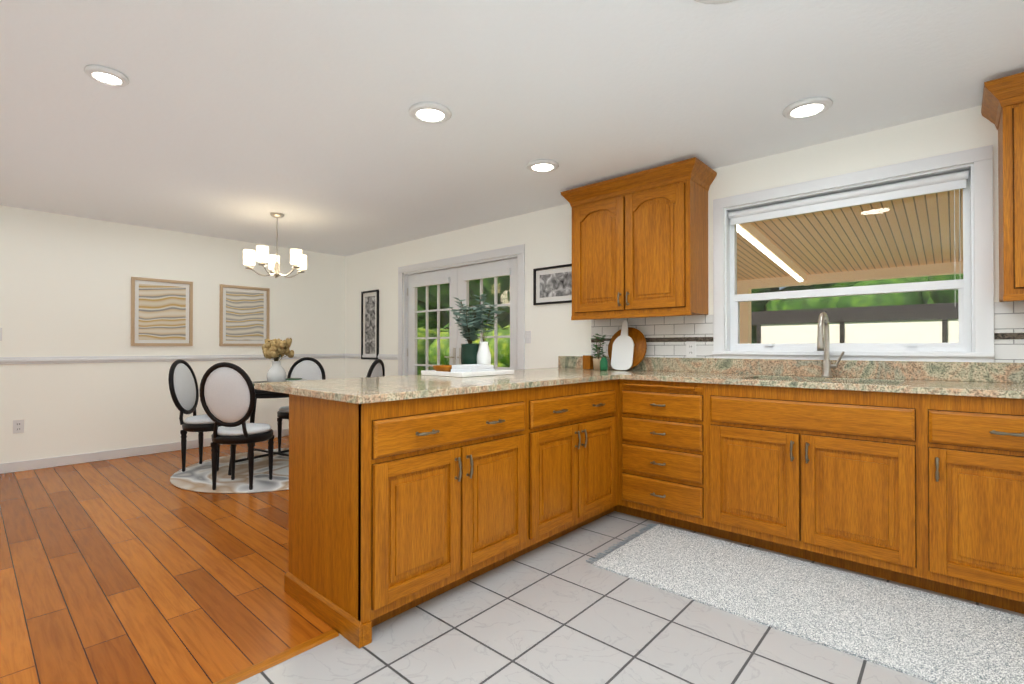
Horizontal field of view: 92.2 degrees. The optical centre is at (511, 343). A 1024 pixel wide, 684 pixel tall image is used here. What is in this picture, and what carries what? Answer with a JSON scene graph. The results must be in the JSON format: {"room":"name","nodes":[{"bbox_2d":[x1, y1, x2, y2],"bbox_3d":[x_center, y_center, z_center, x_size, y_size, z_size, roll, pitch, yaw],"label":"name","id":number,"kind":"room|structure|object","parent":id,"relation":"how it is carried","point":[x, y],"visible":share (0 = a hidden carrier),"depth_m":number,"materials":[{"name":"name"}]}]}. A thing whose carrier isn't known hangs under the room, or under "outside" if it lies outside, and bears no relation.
{"room":"kitchen","nodes":[
{"label":"kitchen","id":0,"kind":"room"},
{"bbox_2d":[0,436,332,683],"bbox_3d":[-2.608,1.181,3.183,4.580,0.100,6.020,0,-1,42],"label":"floor","id":1,"kind":"structure","parent":0,"point":[141,569],"depth_m":2.37,"materials":[{"name":"brown wood"}]},
{"bbox_2d":[170,448,288,493],"bbox_3d":[-2.137,1.135,4.575,1.710,0.010,1.710,0,-1,42],"label":"dining rug","id":2,"kind":"object","parent":1,"relation":"on","point":[196,477],"visible":0.46,"depth_m":4.18,"materials":[{"name":"grey fabric"}]},
{"bbox_2d":[168,359,220,471],"bbox_3d":[-2.800,0.637,4.507,0.496,0.985,0.440,0,0,-5],"label":"dining chair","id":3,"kind":"object","parent":2,"relation":"on","point":[183,387],"visible":0.73,"depth_m":4.38,"materials":[{"name":"black paint"}]},
{"bbox_2d":[199,362,273,489],"bbox_3d":[-2.152,0.633,3.911,0.440,0.985,0.496,0,0,-1],"label":"dining chair","id":4,"kind":"object","parent":2,"relation":"on","point":[227,394],"visible":1,"depth_m":3.73,"materials":[{"name":"black paint"}]},
{"bbox_2d":[228,381,288,474],"bbox_3d":[-2.194,0.755,4.589,1.120,0.749,1.120,0,-1,42],"label":"dining table","id":5,"kind":"object","parent":2,"relation":"on","point":[263,394],"visible":0.1,"depth_m":4.27,"materials":[{"name":"black paint"}]},
{"bbox_2d":[253,338,305,385],"bbox_3d":[-2.194,0.161,4.593,0.853,0.436,0.853,0,-1,42],"label":"centerpiece","id":6,"kind":"object","parent":5,"relation":"on","point":[275,349],"visible":0.69,"depth_m":4.54,"materials":[{"name":"white ceramic"}]},
{"bbox_2d":[277,357,325,451],"bbox_3d":[-2.269,0.643,5.295,0.440,0.985,0.496,0,0,-6],"label":"dining chair","id":7,"kind":"object","parent":2,"relation":"on","point":[308,368],"visible":0.29,"depth_m":5.47,"materials":[{"name":"black paint"}]},
{"bbox_2d":[366,359,384,376],"bbox_3d":[-1.490,0.639,4.684,0.496,0.985,0.440,0,0,7],"label":"dining chair","id":8,"kind":"object","parent":2,"relation":"on","point":[376,368],"visible":0.12,"depth_m":4.61,"materials":[{"name":"black paint"}]},
{"bbox_2d":[213,629,338,683],"bbox_3d":[-1.754,1.108,0.720,0.055,0.008,3.200,0,-1,42],"label":"threshold strip","id":9,"kind":"object","parent":1,"relation":"on","point":[255,669],"depth_m":1.74,"materials":[{"name":"brown wood"}]},
{"bbox_2d":[0,205,344,463],"bbox_3d":[-4.306,-0.034,4.617,0.150,2.350,5.870,0,-1,42],"label":"wall","id":10,"kind":"structure","parent":0,"point":[65,285],"depth_m":4.88,"materials":[{"name":"white paint"}]},
{"bbox_2d":[13,420,23,433],"bbox_3d":[-4.396,0.740,4.390,0.008,0.116,0.070,0,-1,42],"label":"electrical outlet plate","id":11,"kind":"object","parent":10,"relation":"attached to","point":[18,426],"visible":1,"depth_m":4.39,"materials":[{"name":"white plastic"}]},
{"bbox_2d":[0,428,288,473],"bbox_3d":[-4.184,1.096,4.620,0.017,0.090,5.690,0,-1,42],"label":"baseboard","id":12,"kind":"structure","parent":10,"relation":"attached to","point":[17,466],"depth_m":4.79,"materials":[{"name":"white wood"}]},
{"bbox_2d":[131,277,192,345],"bbox_3d":[-3.675,-0.325,5.189,0.024,0.700,0.540,0,-1,42],"label":"picture","id":13,"kind":"object","parent":10,"relation":"attached to","point":[161,312],"visible":0.98,"depth_m":5.18,"materials":[{"name":"beige wood"}]},
{"bbox_2d":[0,354,343,364],"bbox_3d":[-4.191,0.154,4.613,0.022,0.065,5.719,0,-1,42],"label":"trim","id":14,"kind":"structure","parent":10,"relation":"attached to","point":[68,359],"depth_m":5.05,"materials":[{"name":"white wood"}]},
{"bbox_2d":[219,284,269,345],"bbox_3d":[-3.134,-0.320,5.791,0.024,0.700,0.540,0,-1,42],"label":"picture","id":15,"kind":"object","parent":10,"relation":"attached to","point":[244,316],"visible":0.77,"depth_m":5.78,"materials":[{"name":"beige wood"}]},
{"bbox_2d":[0,0,1023,255],"bbox_3d":[-1.140,-1.279,1.880,8.530,0.100,6.020,0,-1,42],"label":"ceiling","id":16,"kind":"structure","parent":0,"point":[240,120],"depth_m":2.43,"materials":[{"name":"white paint"}]},
{"bbox_2d":[84,65,128,86],"bbox_3d":[-1.822,-1.214,2.217,0.188,0.024,0.156,0,-1,42],"label":"recessed light","id":17,"kind":"object","parent":16,"relation":"in","point":[101,74],"depth_m":2.22,"materials":[{"name":"white plastic"}]},
{"bbox_2d":[243,212,306,277],"bbox_3d":[-2.183,-0.911,4.618,0.547,0.594,0.528,0,-1,42],"label":"dining chandelier","id":18,"kind":"object","parent":16,"relation":"hanging from","point":[298,259],"visible":1,"depth_m":4.52,"materials":[{"name":"white glass"}]},
{"bbox_2d":[409,102,451,123],"bbox_3d":[-0.426,-1.212,2.570,0.232,0.024,0.226,0,-1,42],"label":"recessed light","id":19,"kind":"object","parent":16,"relation":"in","point":[437,113],"depth_m":2.57,"materials":[{"name":"white plastic"}]},
{"bbox_2d":[526,159,558,172],"bbox_3d":[0.207,-1.206,3.319,0.230,0.024,0.239,0,-1,42],"label":"recessed light","id":20,"kind":"object","parent":16,"relation":"in","point":[539,165],"depth_m":3.32,"materials":[{"name":"white plastic"}]},
{"bbox_2d":[694,0,736,3],"bbox_3d":[0.715,-1.218,1.733,0.110,0.024,0.099,0,-1,42],"label":"recessed light","id":21,"kind":"object","parent":16,"relation":"in","point":[701,1],"depth_m":1.74,"materials":[{"name":"white plastic"}]},
{"bbox_2d":[782,97,832,119],"bbox_3d":[1.508,-1.212,2.519,0.217,0.024,0.245,0,-1,42],"label":"recessed light","id":22,"kind":"object","parent":16,"relation":"in","point":[806,108],"depth_m":2.53,"materials":[{"name":"white plastic"}]},
{"bbox_2d":[237,511,1023,683],"bbox_3d":[0.563,1.160,0.332,3.950,0.100,6.020,0,-1,42],"label":"floor","id":23,"kind":"structure","parent":0,"point":[560,610],"depth_m":1.86,"materials":[{"name":"white tile"}]},
{"bbox_2d":[284,388,531,648],"bbox_3d":[-0.464,0.675,2.379,0.629,0.900,0.947,0,-1,42],"label":"base cabinet","id":24,"kind":"object","parent":23,"relation":"on","point":[397,507],"depth_m":2.05,"materials":[{"name":"brown wood"}]},
{"bbox_2d":[254,368,621,403],"bbox_3d":[-0.293,0.213,2.804,0.960,0.030,1.860,0,-1,42],"label":"countertop","id":25,"kind":"structure","parent":24,"relation":"on","point":[364,390],"depth_m":2.38,"materials":[{"name":"stone"}]},
{"bbox_2d":[421,364,513,376],"bbox_3d":[-0.282,0.167,3.183,0.390,0.065,0.460,0,-1,42],"label":"tray","id":26,"kind":"object","parent":25,"relation":"on","point":[468,370],"visible":0.98,"depth_m":3.05,"materials":[{"name":"white ceramic"}]},
{"bbox_2d":[447,294,506,364],"bbox_3d":[-0.261,-0.073,3.317,0.424,0.531,0.344,0,-1,42],"label":"eucalyptus plant","id":27,"kind":"object","parent":26,"relation":"on","point":[471,353],"visible":0.96,"depth_m":3.29,"materials":[{"name":"green plant"}]},
{"bbox_2d":[532,379,619,549],"bbox_3d":[0.146,0.680,3.058,0.629,0.900,0.878,0,-1,42],"label":"base cabinet","id":28,"kind":"object","parent":23,"relation":"on","point":[576,427],"depth_m":2.82,"materials":[{"name":"brown wood"}]},
{"bbox_2d":[620,379,743,533],"bbox_3d":[1.108,0.682,3.260,0.570,0.900,0.637,0,-1,42],"label":"base cabinet","id":29,"kind":"object","parent":23,"relation":"on","point":[664,425],"depth_m":2.98,"materials":[{"name":"brown wood"}]},
{"bbox_2d":[558,356,1023,398],"bbox_3d":[1.696,0.264,2.727,4.020,0.334,0.647,0,-1,42],"label":"countertop","id":30,"kind":"structure","parent":29,"relation":"on","point":[991,379],"depth_m":2.76,"materials":[{"name":"stone"}]},
{"bbox_2d":[583,355,592,368],"bbox_3d":[0.609,0.150,3.949,0.070,0.110,0.050,0,-1,42],"label":"wood block","id":31,"kind":"object","parent":30,"relation":"on","point":[587,361],"visible":0.92,"depth_m":3.93,"materials":[{"name":"brown wood"}]},
{"bbox_2d":[591,334,605,369],"bbox_3d":[0.674,0.063,3.868,0.137,0.284,0.130,0,-1,42],"label":"potted plant","id":32,"kind":"object","parent":30,"relation":"on","point":[596,363],"visible":0.96,"depth_m":3.85,"materials":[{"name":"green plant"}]},
{"bbox_2d":[600,357,607,370],"bbox_3d":[0.698,0.154,3.741,0.060,0.100,0.058,0,-1,42],"label":"jar","id":33,"kind":"object","parent":30,"relation":"on","point":[603,364],"visible":0.96,"depth_m":3.72,"materials":[{"name":"green glass"}]},
{"bbox_2d":[611,321,633,369],"bbox_3d":[0.850,0.013,3.762,0.180,0.380,0.086,0,-1,42],"label":"paddle cutting board","id":34,"kind":"object","parent":30,"relation":"on","point":[622,352],"visible":0.96,"depth_m":3.75,"materials":[{"name":"white ceramic"}]},
{"bbox_2d":[608,327,646,368],"bbox_3d":[0.880,0.036,3.781,0.330,0.324,0.075,0,-1,42],"label":"round cutting board","id":35,"kind":"object","parent":30,"relation":"on","point":[638,339],"visible":0.52,"depth_m":3.72,"materials":[{"name":"brown wood"}]},
{"bbox_2d":[817,312,844,376],"bbox_3d":[1.823,0.008,2.826,0.120,0.379,0.228,0,-1,42],"label":"faucet","id":36,"kind":"object","parent":30,"relation":"on","point":[822,343],"visible":1,"depth_m":2.88,"materials":[{"name":"silver metal"}]},
{"bbox_2d":[586,524,1023,683],"bbox_3d":[1.251,1.119,2.248,1.711,0.009,0.750,0,-1,42],"label":"runner rug","id":37,"kind":"object","parent":23,"relation":"on","point":[931,638],"visible":1,"depth_m":2.09,"materials":[{"name":"grey carpet"}]},
{"bbox_2d":[708,415,951,595],"bbox_3d":[1.708,0.808,2.720,1.043,0.640,0.637,0,-1,42],"label":"base cabinet","id":38,"kind":"object","parent":23,"relation":"on","point":[856,497],"depth_m":2.41,"materials":[{"name":"brown wood"}]},
{"bbox_2d":[924,394,1023,613],"bbox_3d":[2.245,0.674,2.238,0.523,0.900,0.637,0,-1,42],"label":"base cabinet","id":39,"kind":"object","parent":23,"relation":"on","point":[984,436],"depth_m":2.06,"materials":[{"name":"brown wood"}]},
{"bbox_2d":[345,105,1022,377],"bbox_3d":[0.823,-0.038,4.054,8.530,2.350,0.150,0,-1,42],"label":"wall","id":40,"kind":"structure","parent":0,"point":[544,236],"depth_m":4.29,"materials":[{"name":"white paint"}]},
{"bbox_2d":[361,290,378,359],"bbox_3d":[-1.820,-0.236,6.313,0.380,0.880,0.024,0,-1,42],"label":"picture","id":41,"kind":"object","parent":40,"relation":"attached to","point":[369,322],"visible":0.94,"depth_m":6.31,"materials":[{"name":"black paint"}]},
{"bbox_2d":[344,354,397,359],"bbox_3d":[-1.816,0.166,6.309,1.227,0.065,0.022,0,-1,42],"label":"trim","id":42,"kind":"structure","parent":40,"relation":"attached to","point":[354,356],"depth_m":6.24,"materials":[{"name":"white wood"}]},
{"bbox_2d":[398,244,524,375],"bbox_3d":[-0.571,0.114,5.292,1.980,2.065,0.168,0,-1,42],"label":"door frame","id":43,"kind":"structure","parent":40,"relation":"attached to","point":[458,276],"depth_m":5.28,"materials":[{"name":"white wood"}]},
{"bbox_2d":[416,276,509,374],"bbox_3d":[-0.569,0.092,5.297,1.507,1.558,0.004,0,-1,42],"label":"glazing","id":44,"kind":"object","parent":40,"relation":"attached to","point":[447,316],"visible":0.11,"depth_m":5.45,"materials":[{"name":"clear glass"}]},
{"bbox_2d":[525,331,530,342],"bbox_3d":[0.146,-0.059,4.550,0.070,0.116,0.015,0,-1,42],"label":"switch plate","id":45,"kind":"object","parent":40,"relation":"attached to","point":[527,336],"visible":1,"depth_m":4.55,"materials":[{"name":"white plastic"}]},
{"bbox_2d":[533,264,571,304],"bbox_3d":[0.388,-0.516,4.330,0.500,0.330,0.024,0,-1,42],"label":"photo","id":46,"kind":"object","parent":40,"relation":"attached to","point":[552,284],"visible":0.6,"depth_m":4.35,"materials":[{"name":"black paint"}]},
{"bbox_2d":[561,157,716,319],"bbox_3d":[0.901,-0.683,3.630,1.063,1.000,0.380,0,-1,42],"label":"upper cabinet","id":47,"kind":"object","parent":40,"relation":"attached to","point":[639,244],"visible":1,"depth_m":3.43,"materials":[{"name":"brown wood"}]},
{"bbox_2d":[591,301,1023,362],"bbox_3d":[2.033,-0.054,2.857,3.690,0.304,0.010,0,-1,42],"label":"tile backsplash","id":48,"kind":"structure","parent":40,"relation":"attached to","point":[1008,323],"depth_m":3.53,"materials":[{"name":"tile"}]},
{"bbox_2d":[604,341,609,354],"bbox_3d":[0.774,0.036,3.977,0.070,0.116,0.008,0,-1,42],"label":"outlet","id":49,"kind":"object","parent":48,"relation":"attached to","point":[606,344],"visible":0.54,"depth_m":3.98,"materials":[{"name":"white plastic"}]},
{"bbox_2d":[686,341,695,357],"bbox_3d":[1.279,0.043,3.522,0.070,0.116,0.008,0,-1,42],"label":"outlet","id":50,"kind":"object","parent":48,"relation":"attached to","point":[690,349],"visible":1,"depth_m":3.52,"materials":[{"name":"white plastic"}]},
{"bbox_2d":[712,145,993,362],"bbox_3d":[1.961,-0.448,3.005,1.390,1.105,0.190,0,-1,42],"label":"window","id":51,"kind":"structure","parent":40,"relation":"in","point":[974,180],"depth_m":2.84,"materials":[{"name":"white plastic"}]},
{"bbox_2d":[981,72,1023,301],"bbox_3d":[2.674,-0.695,2.035,1.053,1.000,0.380,0,-1,42],"label":"upper cabinet","id":52,"kind":"object","parent":40,"relation":"attached to","point":[1002,108],"visible":1,"depth_m":2.23,"materials":[{"name":"brown wood"}]},
{"label":"outside","id":53,"kind":"structure","parent":0,"visible":0},
{"bbox_3d":[21.425,1.349,23.497,80.000,0.100,56.330,0,-1,42],"label":"lawn","id":54,"kind":"structure","parent":53,"visible":0},
{"bbox_2d":[417,287,443,307],"bbox_3d":[-4.384,-4.408,34.614,7.242,11.635,8.020,0,-1,42],"label":"tree","id":55,"kind":"object","parent":54,"relation":"on","point":[421,292],"depth_m":33.33,"materials":[{"name":"green plant"}]},
{"bbox_2d":[417,327,447,374],"bbox_3d":[-2.654,0.454,15.613,1.937,2.015,2.665,0,-1,42],"label":"bush","id":56,"kind":"object","parent":54,"relation":"on","point":[421,349],"depth_m":14.53,"materials":[{"name":"green plant"}]},
{"bbox_2d":[417,299,448,328],"bbox_3d":[-5.950,-0.938,36.303,5.490,6.555,5.277,0,-1,42],"label":"tree","id":57,"kind":"object","parent":54,"relation":"on","point":[431,319],"depth_m":33.93,"materials":[{"name":"green plant"}]},
{"bbox_2d":[436,327,448,331],"bbox_3d":[-2.492,0.412,17.437,2.638,2.074,2.372,0,-1,42],"label":"bush","id":58,"kind":"object","parent":54,"relation":"on","point":[445,329],"depth_m":16.65,"materials":[{"name":"green plant"}]},
{"bbox_2d":[429,332,478,364],"bbox_3d":[-0.961,0.550,13.857,2.320,1.977,2.301,0,-1,42],"label":"bush","id":59,"kind":"object","parent":54,"relation":"on","point":[444,344],"depth_m":13.42,"materials":[{"name":"green plant"}]},
{"bbox_2d":[443,306,471,327],"bbox_3d":[-2.496,-1.163,33.605,5.706,7.304,6.194,0,-1,42],"label":"tree","id":60,"kind":"object","parent":54,"relation":"on","point":[447,325],"depth_m":32.50,"materials":[{"name":"green plant"}]},
{"bbox_2d":[425,283,489,314],"bbox_3d":[-1.871,-4.067,26.290,7.392,10.831,6.925,0,-1,42],"label":"tree","id":61,"kind":"object","parent":54,"relation":"on","point":[445,290],"depth_m":24.69,"materials":[{"name":"green plant"}]},
{"bbox_2d":[469,276,509,313],"bbox_3d":[0.353,-3.334,22.126,6.134,9.305,6.506,0,-1,42],"label":"tree","id":62,"kind":"object","parent":54,"relation":"on","point":[503,285],"depth_m":21.06,"materials":[{"name":"green plant"}]},
{"bbox_2d":[470,308,509,327],"bbox_3d":[0.890,-0.987,30.489,6.874,7.412,6.068,0,-1,42],"label":"tree","id":63,"kind":"object","parent":54,"relation":"on","point":[503,320],"depth_m":28.99,"materials":[{"name":"green plant"}]},
{"bbox_2d":[473,323,509,366],"bbox_3d":[-0.049,0.420,13.743,2.366,2.123,2.266,0,-1,42],"label":"bush","id":64,"kind":"object","parent":54,"relation":"on","point":[505,356],"depth_m":12.58,"materials":[{"name":"green plant"}]},
{"bbox_2d":[751,287,778,342],"bbox_3d":[9.643,-1.446,23.924,5.877,6.561,7.043,0,-1,42],"label":"tree","id":65,"kind":"object","parent":54,"relation":"on","point":[761,305],"depth_m":21.13,"materials":[{"name":"green plant"}]},
{"bbox_2d":[764,278,923,310],"bbox_3d":[13.856,-1.199,19.836,6.964,5.563,5.621,0,-1,42],"label":"tree","id":66,"kind":"object","parent":54,"relation":"on","point":[859,301],"depth_m":18.15,"materials":[{"name":"green plant"}]},
{"bbox_2d":[751,303,958,342],"bbox_3d":[11.642,0.112,12.998,9.500,2.220,3.040,0,-1,42],"label":"fence","id":67,"kind":"object","parent":54,"relation":"on","point":[839,335],"depth_m":13.07,"materials":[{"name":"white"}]},
{"bbox_2d":[905,274,962,303],"bbox_3d":[16.726,-1.698,16.883,7.026,5.849,6.242,0,-1,42],"label":"tree","id":68,"kind":"object","parent":54,"relation":"on","point":[946,299],"depth_m":16.66,"materials":[{"name":"green plant"}]},
{"bbox_3d":[3.275,1.161,5.928,9.500,0.020,5.930,0,-1,42],"label":"patio slab","id":69,"kind":"object","parent":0,"visible":0},
{"bbox_2d":[509,189,962,343],"bbox_3d":[3.279,-0.310,5.868,9.800,2.920,5.830,0,-1,42],"label":"roof","id":70,"kind":"structure","parent":69,"relation":"on","point":[880,274],"depth_m":6.37,"materials":[{"name":"beige wood"}]}
]}

